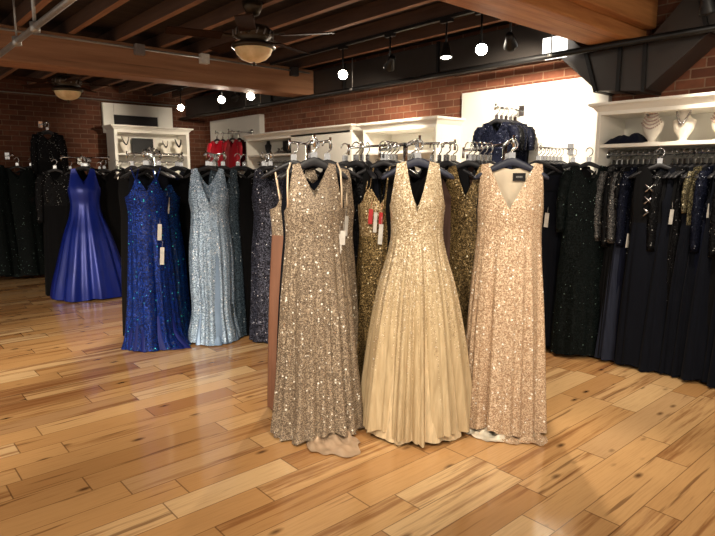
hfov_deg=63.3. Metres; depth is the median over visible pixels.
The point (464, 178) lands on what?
gown
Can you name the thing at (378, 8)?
joist
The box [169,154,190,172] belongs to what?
clothes hanger
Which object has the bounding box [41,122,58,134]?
clothes hanger
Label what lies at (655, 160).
clothes hanger
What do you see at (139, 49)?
junction box
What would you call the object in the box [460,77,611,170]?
wall panel
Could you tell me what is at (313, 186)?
gown
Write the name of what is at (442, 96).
wall
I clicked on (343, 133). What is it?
display cabinet
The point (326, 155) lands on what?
clothes hanger
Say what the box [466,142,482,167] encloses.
clothes hanger
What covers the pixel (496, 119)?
clothes hanger
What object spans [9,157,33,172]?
clothes hanger
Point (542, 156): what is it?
clothes hanger
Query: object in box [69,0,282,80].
joist
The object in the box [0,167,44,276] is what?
gown
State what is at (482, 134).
dress
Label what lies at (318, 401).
gown
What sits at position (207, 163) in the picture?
clothes hanger
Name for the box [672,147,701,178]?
clothes hanger
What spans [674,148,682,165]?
clothes hanger
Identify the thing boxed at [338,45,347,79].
lamp
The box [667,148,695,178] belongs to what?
clothes hanger
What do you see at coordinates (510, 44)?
lamp
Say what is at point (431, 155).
clothes hanger
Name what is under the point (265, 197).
gown
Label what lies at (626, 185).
gown
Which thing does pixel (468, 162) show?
clothes hanger
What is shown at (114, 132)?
display cabinet
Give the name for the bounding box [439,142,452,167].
clothes hanger
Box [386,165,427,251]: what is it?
gown
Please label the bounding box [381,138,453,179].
clothes hanger
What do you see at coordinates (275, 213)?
gown
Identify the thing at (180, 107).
lamp
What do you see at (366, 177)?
gown
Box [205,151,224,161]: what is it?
rack
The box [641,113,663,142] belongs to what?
bust
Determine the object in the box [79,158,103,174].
clothes hanger
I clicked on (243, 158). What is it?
dress
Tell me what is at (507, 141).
clothes hanger
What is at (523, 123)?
dress
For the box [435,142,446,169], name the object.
clothes hanger
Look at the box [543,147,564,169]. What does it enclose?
clothes hanger
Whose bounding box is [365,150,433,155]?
shelf
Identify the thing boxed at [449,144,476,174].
clothes hanger
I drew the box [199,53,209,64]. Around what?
junction box
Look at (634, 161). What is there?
clothes hanger
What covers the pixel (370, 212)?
gown
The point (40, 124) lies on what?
wall hook
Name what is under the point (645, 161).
clothes hanger
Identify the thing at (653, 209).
gown
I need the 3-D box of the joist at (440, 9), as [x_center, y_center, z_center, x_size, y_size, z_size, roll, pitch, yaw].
[0.696,-2.224,5.039,0.062,0.125,12.895,-8,12,-41]
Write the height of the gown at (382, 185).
1.564 m
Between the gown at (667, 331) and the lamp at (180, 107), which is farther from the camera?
the lamp at (180, 107)
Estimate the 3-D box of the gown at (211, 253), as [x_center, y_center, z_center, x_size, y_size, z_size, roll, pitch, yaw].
[-1.316,-0.108,5.269,0.489,1.567,0.436,-2,9,-14]
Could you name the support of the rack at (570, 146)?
attached to the wall panel at (559, 113)
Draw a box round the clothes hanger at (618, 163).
[614,150,621,166]
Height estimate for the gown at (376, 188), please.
1.565 m
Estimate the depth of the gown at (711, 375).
4.12 m
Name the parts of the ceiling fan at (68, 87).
blade, blade, scroll trim, lamp shade, blade, blade, blade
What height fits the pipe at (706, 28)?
0.376 m
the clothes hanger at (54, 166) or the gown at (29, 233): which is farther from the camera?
the gown at (29, 233)
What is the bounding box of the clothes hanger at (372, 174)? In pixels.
[351,142,376,178]
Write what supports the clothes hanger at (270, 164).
hanging from the rack at (270, 153)
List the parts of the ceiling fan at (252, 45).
blade, blade, blade, scroll trim, lamp shade, blade, blade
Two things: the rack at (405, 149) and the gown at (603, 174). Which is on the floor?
the rack at (405, 149)
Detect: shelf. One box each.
[118,153,186,156]
[248,153,290,157]
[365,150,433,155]
[600,140,714,149]
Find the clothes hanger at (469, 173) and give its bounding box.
[442,144,474,176]
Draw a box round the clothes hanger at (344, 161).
[317,143,351,177]
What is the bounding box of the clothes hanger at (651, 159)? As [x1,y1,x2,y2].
[629,149,658,178]
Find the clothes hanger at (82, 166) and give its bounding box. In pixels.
[65,157,100,174]
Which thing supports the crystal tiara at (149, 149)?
on the display cabinet at (114, 132)
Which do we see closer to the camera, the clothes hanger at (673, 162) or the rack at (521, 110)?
the clothes hanger at (673, 162)
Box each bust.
[119,136,129,152]
[160,141,168,152]
[173,139,181,152]
[265,141,271,153]
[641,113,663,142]
[673,110,696,140]
[710,112,714,139]
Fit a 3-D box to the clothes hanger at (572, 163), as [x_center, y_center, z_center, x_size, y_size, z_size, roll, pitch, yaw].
[1.784,-0.878,4.806,0.410,0.228,0.040,3,10,21]
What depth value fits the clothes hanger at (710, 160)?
4.21 m
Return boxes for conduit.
[0,27,309,73]
[0,91,186,106]
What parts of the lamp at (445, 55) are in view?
stem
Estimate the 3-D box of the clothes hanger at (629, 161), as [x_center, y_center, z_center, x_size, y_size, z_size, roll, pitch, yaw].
[2.182,-0.835,4.660,0.410,0.228,0.040,-3,10,-21]
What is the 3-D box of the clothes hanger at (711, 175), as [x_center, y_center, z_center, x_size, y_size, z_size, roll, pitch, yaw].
[2.653,-0.751,4.130,0.410,0.228,0.040,-4,10,-22]
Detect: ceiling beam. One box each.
[0,24,313,97]
[439,0,657,49]
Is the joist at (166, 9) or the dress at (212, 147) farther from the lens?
the dress at (212, 147)
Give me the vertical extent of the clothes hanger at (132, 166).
0.228 m
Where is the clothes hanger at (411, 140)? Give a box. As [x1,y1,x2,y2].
[378,140,423,178]
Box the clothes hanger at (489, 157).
[486,142,495,164]
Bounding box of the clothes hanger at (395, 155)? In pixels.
[383,142,417,172]
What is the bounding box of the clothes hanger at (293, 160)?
[261,141,320,178]
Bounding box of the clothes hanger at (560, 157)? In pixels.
[558,149,566,163]
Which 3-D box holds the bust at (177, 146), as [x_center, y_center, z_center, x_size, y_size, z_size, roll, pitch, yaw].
[-3.107,-2.091,10.025,0.134,0.258,0.130,0,9,2]
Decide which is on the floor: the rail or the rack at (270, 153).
the rack at (270, 153)
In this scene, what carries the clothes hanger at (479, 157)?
hanging from the rack at (504, 149)
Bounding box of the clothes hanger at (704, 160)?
[681,147,707,178]
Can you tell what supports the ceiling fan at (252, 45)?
hanging from the joist at (225, 14)
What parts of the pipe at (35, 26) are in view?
hanger rod, hanger rod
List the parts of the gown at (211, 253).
slit panel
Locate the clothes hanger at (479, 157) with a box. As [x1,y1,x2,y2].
[473,142,486,167]
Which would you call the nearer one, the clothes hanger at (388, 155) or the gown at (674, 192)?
the clothes hanger at (388, 155)
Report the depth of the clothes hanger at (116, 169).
7.57 m
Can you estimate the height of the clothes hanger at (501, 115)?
0.228 m
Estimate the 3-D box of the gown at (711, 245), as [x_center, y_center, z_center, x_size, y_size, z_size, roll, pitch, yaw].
[2.708,0.053,4.192,0.498,1.565,0.169,-4,10,-22]
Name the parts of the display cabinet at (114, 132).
panel, crown moulding, panel, hanging rail, panel, panel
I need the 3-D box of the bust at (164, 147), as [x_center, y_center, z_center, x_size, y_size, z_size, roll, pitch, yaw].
[-3.280,-2.052,9.878,0.121,0.226,0.126,1,9,6]
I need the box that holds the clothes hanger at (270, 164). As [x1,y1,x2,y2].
[248,153,278,177]
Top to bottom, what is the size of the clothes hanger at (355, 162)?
0.228 m
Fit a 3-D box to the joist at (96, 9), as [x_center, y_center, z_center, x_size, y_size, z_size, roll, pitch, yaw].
[-0.997,-1.994,3.575,0.062,0.125,12.895,-8,12,-41]
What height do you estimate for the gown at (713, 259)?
1.565 m
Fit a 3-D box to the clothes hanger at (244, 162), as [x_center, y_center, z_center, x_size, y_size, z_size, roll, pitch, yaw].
[-1.085,-0.977,5.558,0.410,0.228,0.041,-4,10,-26]
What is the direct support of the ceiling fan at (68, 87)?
hanging from the joist at (166, 9)
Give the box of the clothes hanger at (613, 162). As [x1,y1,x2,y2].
[591,150,616,177]
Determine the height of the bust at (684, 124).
0.252 m
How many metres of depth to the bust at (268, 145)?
8.56 m
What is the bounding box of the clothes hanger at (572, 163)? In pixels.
[547,148,593,174]
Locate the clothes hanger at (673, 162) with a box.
[652,148,676,178]
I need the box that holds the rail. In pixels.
[228,129,252,133]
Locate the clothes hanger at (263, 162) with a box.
[251,153,277,172]
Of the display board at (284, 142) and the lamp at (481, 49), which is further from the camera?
the display board at (284, 142)
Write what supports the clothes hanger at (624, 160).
hanging from the display cabinet at (624, 117)
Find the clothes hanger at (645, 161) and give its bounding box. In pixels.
[642,149,648,165]
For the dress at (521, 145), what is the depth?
5.28 m
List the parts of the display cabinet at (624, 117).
panel, crown moulding, panel, hanging rail, rail, panel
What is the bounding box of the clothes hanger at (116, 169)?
[101,160,119,177]
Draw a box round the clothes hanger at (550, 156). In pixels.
[547,148,567,169]
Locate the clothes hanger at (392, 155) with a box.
[379,141,419,177]
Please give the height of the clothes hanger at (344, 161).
0.228 m
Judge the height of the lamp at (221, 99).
0.347 m
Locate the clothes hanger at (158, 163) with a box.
[135,152,182,177]
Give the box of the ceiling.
[0,0,509,93]
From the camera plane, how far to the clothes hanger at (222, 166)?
5.27 m
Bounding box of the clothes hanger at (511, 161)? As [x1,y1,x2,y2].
[474,139,548,179]
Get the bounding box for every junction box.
[133,43,145,55]
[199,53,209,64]
[289,67,298,76]
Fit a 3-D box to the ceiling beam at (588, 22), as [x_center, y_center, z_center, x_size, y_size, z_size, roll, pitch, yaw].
[-0.916,-1.510,1.944,8.260,0.318,0.430,-8,12,-41]
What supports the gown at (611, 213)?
hanging from the clothes hanger at (634, 161)
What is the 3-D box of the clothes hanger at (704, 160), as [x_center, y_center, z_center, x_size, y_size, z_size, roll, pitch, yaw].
[2.542,-0.771,4.255,0.410,0.228,0.040,-3,10,-21]
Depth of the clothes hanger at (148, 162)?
5.08 m
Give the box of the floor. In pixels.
[0,275,714,535]
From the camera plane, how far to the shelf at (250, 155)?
8.59 m
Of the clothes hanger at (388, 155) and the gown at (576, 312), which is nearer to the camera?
the clothes hanger at (388, 155)
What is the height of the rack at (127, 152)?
1.721 m
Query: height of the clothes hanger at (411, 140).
0.228 m
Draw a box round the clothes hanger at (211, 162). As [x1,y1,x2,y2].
[190,153,215,176]
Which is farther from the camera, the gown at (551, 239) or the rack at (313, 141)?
the gown at (551, 239)
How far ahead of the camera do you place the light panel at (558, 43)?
4.86 m
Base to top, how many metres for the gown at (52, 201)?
1.565 m
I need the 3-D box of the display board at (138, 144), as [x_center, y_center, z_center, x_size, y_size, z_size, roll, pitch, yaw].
[-3.612,-2.047,9.756,0.360,0.255,0.020,-8,12,-41]
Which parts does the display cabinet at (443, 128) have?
panel, panel, crown moulding, panel, panel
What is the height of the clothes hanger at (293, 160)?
0.228 m
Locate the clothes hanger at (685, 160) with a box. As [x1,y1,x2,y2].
[662,148,688,178]
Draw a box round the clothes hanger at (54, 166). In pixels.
[43,159,65,173]
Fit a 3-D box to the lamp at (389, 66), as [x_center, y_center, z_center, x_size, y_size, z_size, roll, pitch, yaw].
[0.318,-2.030,5.472,0.108,0.345,0.151,-5,10,-29]
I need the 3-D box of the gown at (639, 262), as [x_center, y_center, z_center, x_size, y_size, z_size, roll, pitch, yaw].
[2.263,0.004,4.467,0.432,1.565,0.170,3,10,21]
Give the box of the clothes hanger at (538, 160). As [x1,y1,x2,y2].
[529,146,561,173]
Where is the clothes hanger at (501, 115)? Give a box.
[493,107,508,125]
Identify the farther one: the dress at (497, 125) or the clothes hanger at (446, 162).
the dress at (497, 125)
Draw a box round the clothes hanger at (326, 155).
[302,140,361,178]
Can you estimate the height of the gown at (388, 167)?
1.565 m
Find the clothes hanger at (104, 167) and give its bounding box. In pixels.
[99,160,116,174]
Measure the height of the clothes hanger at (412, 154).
0.228 m
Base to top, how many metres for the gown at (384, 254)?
1.564 m
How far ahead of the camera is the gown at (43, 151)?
8.57 m
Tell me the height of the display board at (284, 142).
0.215 m
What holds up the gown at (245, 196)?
hanging from the clothes hanger at (237, 166)
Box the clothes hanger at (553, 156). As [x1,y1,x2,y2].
[544,148,569,169]
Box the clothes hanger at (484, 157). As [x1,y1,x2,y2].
[474,142,491,169]
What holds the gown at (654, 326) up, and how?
hanging from the display cabinet at (624, 117)
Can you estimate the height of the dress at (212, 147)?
0.494 m
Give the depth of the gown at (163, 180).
5.11 m
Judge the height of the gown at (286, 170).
1.565 m
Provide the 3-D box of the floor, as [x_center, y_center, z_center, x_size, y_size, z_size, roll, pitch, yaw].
[-1.713,1.020,3.486,8.750,0.100,13.200,-8,12,-41]
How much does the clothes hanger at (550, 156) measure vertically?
0.228 m
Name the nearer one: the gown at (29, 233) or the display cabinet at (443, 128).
the display cabinet at (443, 128)
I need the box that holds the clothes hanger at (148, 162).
[124,152,172,177]
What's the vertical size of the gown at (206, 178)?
1.565 m
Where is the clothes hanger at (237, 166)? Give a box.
[225,153,246,172]
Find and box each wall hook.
[5,153,13,158]
[38,120,46,127]
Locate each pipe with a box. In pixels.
[0,0,75,57]
[180,24,714,119]
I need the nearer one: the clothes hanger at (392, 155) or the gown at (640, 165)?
the clothes hanger at (392, 155)
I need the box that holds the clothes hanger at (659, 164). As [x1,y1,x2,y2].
[628,148,670,178]
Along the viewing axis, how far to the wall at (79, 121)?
9.13 m
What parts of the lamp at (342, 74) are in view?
stem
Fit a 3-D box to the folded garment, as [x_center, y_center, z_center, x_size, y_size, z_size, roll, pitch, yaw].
[2.157,-1.033,4.628,0.240,0.081,0.300,-8,12,-41]
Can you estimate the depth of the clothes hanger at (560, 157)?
5.15 m
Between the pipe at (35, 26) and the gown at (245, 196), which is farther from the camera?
the gown at (245, 196)
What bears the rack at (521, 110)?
attached to the wall panel at (559, 113)
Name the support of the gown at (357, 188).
hanging from the rack at (313, 141)
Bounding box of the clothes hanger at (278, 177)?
[277,141,317,178]
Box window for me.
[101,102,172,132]
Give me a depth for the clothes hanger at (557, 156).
5.11 m
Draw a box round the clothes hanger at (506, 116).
[499,107,511,126]
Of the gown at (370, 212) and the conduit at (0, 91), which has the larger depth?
the conduit at (0, 91)
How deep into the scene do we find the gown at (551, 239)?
4.91 m
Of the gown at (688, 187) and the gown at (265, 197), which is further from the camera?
the gown at (265, 197)
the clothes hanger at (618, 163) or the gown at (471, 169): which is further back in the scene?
the clothes hanger at (618, 163)
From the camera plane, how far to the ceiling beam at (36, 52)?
6.07 m
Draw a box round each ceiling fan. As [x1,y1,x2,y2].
[6,73,125,102]
[165,0,334,65]
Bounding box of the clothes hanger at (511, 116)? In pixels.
[508,108,525,126]
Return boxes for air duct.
[185,0,714,116]
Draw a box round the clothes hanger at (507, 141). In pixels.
[474,141,543,178]
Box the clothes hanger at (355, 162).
[345,142,372,169]
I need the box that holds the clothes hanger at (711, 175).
[707,171,714,178]
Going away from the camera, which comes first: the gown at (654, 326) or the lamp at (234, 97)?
the gown at (654, 326)
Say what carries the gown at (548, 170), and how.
hanging from the clothes hanger at (542, 156)
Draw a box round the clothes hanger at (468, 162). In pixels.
[446,141,480,170]
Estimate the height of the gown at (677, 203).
1.558 m
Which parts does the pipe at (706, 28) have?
hanger rod, hanger rod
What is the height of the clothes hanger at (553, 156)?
0.228 m
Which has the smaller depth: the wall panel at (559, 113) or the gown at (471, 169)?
the gown at (471, 169)
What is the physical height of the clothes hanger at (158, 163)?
0.228 m
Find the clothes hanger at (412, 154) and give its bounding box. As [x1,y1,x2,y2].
[379,140,448,178]
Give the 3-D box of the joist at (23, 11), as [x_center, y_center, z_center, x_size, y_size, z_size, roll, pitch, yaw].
[-1.336,-1.947,3.282,0.062,0.125,12.895,-8,12,-41]
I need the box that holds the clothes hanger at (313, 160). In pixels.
[280,138,347,179]
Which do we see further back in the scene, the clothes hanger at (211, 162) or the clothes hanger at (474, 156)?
the clothes hanger at (211, 162)
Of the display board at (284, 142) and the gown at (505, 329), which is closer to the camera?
the gown at (505, 329)
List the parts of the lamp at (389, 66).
stem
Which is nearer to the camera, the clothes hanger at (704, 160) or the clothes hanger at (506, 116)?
the clothes hanger at (704, 160)
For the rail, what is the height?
0.100 m
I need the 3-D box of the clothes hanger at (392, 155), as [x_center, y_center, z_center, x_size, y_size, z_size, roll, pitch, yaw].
[0.208,-0.664,3.574,0.410,0.228,0.040,6,11,34]
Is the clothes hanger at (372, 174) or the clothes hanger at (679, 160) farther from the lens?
the clothes hanger at (679, 160)
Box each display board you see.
[131,138,152,152]
[283,141,290,152]
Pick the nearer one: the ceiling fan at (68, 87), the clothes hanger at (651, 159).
the clothes hanger at (651, 159)
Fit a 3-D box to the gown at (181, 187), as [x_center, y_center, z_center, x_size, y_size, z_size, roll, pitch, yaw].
[-1.696,-0.154,5.555,0.435,1.565,0.164,-4,10,-23]
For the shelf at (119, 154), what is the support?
attached to the display cabinet at (114, 132)
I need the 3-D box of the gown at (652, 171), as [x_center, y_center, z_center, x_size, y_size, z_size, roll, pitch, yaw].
[2.349,-0.017,4.597,0.498,1.565,0.169,-3,9,-17]
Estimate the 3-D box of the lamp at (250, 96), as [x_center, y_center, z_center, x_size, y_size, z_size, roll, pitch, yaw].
[-1.361,-2.309,7.351,0.110,0.378,0.151,-2,9,-13]
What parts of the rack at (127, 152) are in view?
arm, arm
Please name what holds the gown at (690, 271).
hanging from the clothes hanger
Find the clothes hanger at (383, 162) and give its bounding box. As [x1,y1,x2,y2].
[351,141,414,178]
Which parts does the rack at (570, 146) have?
arm, mount plate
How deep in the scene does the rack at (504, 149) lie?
3.59 m
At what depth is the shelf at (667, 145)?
4.43 m
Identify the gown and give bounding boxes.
[0,165,20,274]
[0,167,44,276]
[30,132,68,179]
[35,171,69,295]
[50,168,121,301]
[76,169,103,216]
[118,169,147,335]
[121,167,190,351]
[128,169,168,193]
[147,185,190,337]
[168,169,191,312]
[188,168,240,345]
[199,170,208,185]
[209,169,246,337]
[224,169,252,335]
[249,169,285,342]
[250,169,274,230]
[267,172,282,409]
[270,162,363,456]
[276,166,321,363]
[276,170,318,361]
[277,165,343,346]
[305,166,357,345]
[344,165,372,268]
[352,165,372,199]
[356,168,383,384]
[359,167,380,203]
[361,161,471,447]
[379,168,410,201]
[380,165,394,274]
[380,167,415,184]
[382,167,423,200]
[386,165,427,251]
[441,179,450,260]
[444,167,469,195]
[446,165,480,334]
[465,199,477,335]
[466,163,547,445]
[468,167,474,180]
[542,175,560,345]
[545,163,556,174]
[545,166,591,346]
[550,165,607,355]
[594,166,615,250]
[594,166,632,360]
[597,167,624,356]
[599,166,622,323]
[614,165,658,358]
[614,165,679,366]
[614,166,636,359]
[629,166,655,236]
[638,167,675,371]
[646,169,667,251]
[656,167,683,371]
[659,166,696,374]
[665,166,701,373]
[665,167,688,321]
[671,167,706,376]
[678,166,714,380]
[679,165,714,376]
[695,257,714,381]
[699,183,714,382]
[707,337,714,387]
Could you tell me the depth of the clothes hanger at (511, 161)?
3.27 m
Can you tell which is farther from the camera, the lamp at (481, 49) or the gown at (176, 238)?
the gown at (176, 238)
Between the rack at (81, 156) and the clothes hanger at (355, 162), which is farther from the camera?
the rack at (81, 156)
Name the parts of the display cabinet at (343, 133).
panel, hanging rail, panel, panel, crown moulding, panel, panel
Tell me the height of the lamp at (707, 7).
0.376 m
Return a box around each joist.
[0,0,51,26]
[0,0,128,79]
[26,0,205,83]
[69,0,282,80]
[90,0,359,90]
[119,0,436,93]
[146,2,467,95]
[172,13,505,97]
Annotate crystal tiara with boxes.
[145,147,158,152]
[273,147,286,153]
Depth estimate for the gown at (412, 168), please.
3.65 m
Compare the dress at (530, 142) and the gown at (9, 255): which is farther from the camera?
the gown at (9, 255)
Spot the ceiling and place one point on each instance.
(130, 9)
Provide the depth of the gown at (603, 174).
4.67 m
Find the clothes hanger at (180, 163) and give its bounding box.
[173,155,189,171]
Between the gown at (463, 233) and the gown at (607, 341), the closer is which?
the gown at (463, 233)
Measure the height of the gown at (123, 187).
1.565 m
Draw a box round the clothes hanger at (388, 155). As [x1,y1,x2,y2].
[360,141,418,178]
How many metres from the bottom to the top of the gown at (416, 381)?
1.579 m
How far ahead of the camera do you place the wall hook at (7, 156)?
8.55 m
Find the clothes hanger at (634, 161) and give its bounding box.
[628,149,637,166]
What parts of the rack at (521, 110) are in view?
arm, mount plate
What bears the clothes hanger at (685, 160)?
hanging from the display cabinet at (624, 117)
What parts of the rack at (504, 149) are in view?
arm, post, arm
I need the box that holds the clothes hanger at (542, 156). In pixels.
[539,147,562,172]
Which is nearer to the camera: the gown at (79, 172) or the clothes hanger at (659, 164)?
the clothes hanger at (659, 164)
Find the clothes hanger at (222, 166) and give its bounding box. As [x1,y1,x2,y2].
[201,153,245,177]
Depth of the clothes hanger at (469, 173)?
3.58 m
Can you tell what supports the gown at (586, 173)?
hanging from the clothes hanger at (572, 163)
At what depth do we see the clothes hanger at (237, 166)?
5.33 m
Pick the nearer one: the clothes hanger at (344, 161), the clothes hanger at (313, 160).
the clothes hanger at (313, 160)
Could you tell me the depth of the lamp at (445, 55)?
4.95 m
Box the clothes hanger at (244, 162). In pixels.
[236,154,252,170]
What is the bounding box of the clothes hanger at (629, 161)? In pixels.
[623,150,632,166]
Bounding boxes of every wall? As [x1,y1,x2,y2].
[0,75,205,277]
[203,0,714,161]
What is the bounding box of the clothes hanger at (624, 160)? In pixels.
[617,150,627,166]
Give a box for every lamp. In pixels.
[177,88,183,110]
[217,90,225,103]
[231,91,240,101]
[246,93,254,100]
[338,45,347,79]
[383,32,395,71]
[439,17,453,60]
[474,12,488,56]
[503,22,517,51]
[699,0,714,15]
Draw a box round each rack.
[60,155,109,175]
[126,149,182,176]
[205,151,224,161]
[261,151,271,177]
[288,135,331,158]
[347,135,455,161]
[462,135,514,159]
[494,104,524,115]
[539,143,573,154]
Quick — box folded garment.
[604,133,647,143]
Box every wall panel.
[210,114,264,177]
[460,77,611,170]
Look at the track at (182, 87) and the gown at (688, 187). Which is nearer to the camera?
the gown at (688, 187)
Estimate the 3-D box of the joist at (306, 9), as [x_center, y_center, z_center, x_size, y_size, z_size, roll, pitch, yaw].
[0.018,-2.132,4.453,0.062,0.125,12.895,-8,12,-41]
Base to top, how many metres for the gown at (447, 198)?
1.565 m
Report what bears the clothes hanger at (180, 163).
hanging from the rack at (127, 152)
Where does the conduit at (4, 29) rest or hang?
attached to the ceiling beam at (36, 52)
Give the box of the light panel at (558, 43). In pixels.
[542,36,567,59]
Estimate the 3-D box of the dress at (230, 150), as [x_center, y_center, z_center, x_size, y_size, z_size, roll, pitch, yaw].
[-1.947,-1.749,9.028,0.500,0.494,0.090,8,12,40]
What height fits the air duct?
0.714 m
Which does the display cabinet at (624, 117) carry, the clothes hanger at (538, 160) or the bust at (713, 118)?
the bust at (713, 118)
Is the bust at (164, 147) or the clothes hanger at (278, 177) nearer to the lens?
the clothes hanger at (278, 177)
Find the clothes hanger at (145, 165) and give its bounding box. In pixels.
[120,151,170,177]
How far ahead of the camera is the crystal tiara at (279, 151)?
8.30 m
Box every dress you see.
[207,141,224,165]
[222,139,242,167]
[232,140,245,171]
[472,121,520,168]
[491,122,524,168]
[496,122,527,168]
[519,123,534,161]
[523,123,535,162]
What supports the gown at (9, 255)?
hanging from the clothes hanger
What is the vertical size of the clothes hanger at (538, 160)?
0.228 m
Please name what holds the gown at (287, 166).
hanging from the clothes hanger
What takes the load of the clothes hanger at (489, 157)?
hanging from the rack at (504, 149)
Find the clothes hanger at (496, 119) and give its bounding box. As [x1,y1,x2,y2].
[483,106,510,126]
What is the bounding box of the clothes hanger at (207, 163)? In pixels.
[184,153,231,177]
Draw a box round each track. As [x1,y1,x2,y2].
[152,86,188,95]
[270,9,474,64]
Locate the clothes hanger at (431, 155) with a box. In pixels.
[417,142,434,175]
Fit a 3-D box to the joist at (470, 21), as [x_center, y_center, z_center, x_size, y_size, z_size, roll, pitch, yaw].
[1.034,-2.271,5.332,0.062,0.125,12.895,-8,12,-41]
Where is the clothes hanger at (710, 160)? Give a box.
[686,147,714,177]
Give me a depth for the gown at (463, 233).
3.58 m
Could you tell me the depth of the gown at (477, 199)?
3.50 m
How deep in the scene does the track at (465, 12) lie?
5.54 m
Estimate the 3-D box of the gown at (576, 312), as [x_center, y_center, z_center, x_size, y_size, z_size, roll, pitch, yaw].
[1.869,-0.057,4.811,0.493,1.565,0.250,0,9,1]
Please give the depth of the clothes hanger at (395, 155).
3.60 m
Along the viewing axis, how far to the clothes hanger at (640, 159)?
4.59 m
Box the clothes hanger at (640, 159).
[633,149,642,166]
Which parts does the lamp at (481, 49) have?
stem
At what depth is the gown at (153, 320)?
5.01 m
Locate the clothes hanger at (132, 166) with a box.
[114,153,152,177]
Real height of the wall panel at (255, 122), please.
2.440 m
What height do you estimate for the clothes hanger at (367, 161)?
0.228 m
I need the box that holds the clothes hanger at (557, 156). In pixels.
[554,148,569,167]
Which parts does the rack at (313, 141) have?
arm, post, arm, arm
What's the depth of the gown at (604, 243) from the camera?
4.65 m
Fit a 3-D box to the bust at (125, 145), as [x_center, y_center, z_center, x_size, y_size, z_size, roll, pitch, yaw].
[-3.784,-2.003,9.439,0.137,0.267,0.142,1,9,6]
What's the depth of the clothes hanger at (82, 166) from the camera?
7.13 m
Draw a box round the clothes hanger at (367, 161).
[359,142,381,176]
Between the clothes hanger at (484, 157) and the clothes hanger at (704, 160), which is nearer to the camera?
the clothes hanger at (484, 157)
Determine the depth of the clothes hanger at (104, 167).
7.48 m
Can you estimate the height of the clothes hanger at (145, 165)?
0.228 m
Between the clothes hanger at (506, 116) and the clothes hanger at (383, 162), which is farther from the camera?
the clothes hanger at (506, 116)
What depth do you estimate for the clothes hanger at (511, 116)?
5.49 m
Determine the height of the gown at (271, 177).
1.565 m
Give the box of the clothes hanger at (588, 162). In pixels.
[570,147,599,169]
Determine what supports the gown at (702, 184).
hanging from the clothes hanger
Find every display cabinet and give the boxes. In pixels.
[102,124,193,178]
[241,124,362,174]
[356,115,464,171]
[588,91,714,173]
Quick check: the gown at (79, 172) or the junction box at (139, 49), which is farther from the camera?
the gown at (79, 172)
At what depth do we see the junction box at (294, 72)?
7.18 m
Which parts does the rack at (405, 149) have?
arm, arm, post, arm, arm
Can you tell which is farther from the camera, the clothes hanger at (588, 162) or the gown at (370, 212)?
the clothes hanger at (588, 162)
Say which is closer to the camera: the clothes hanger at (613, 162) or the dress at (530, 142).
the clothes hanger at (613, 162)
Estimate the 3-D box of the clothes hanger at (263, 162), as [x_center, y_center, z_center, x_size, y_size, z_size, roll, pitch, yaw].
[-0.865,-0.944,5.354,0.410,0.228,0.041,3,9,16]

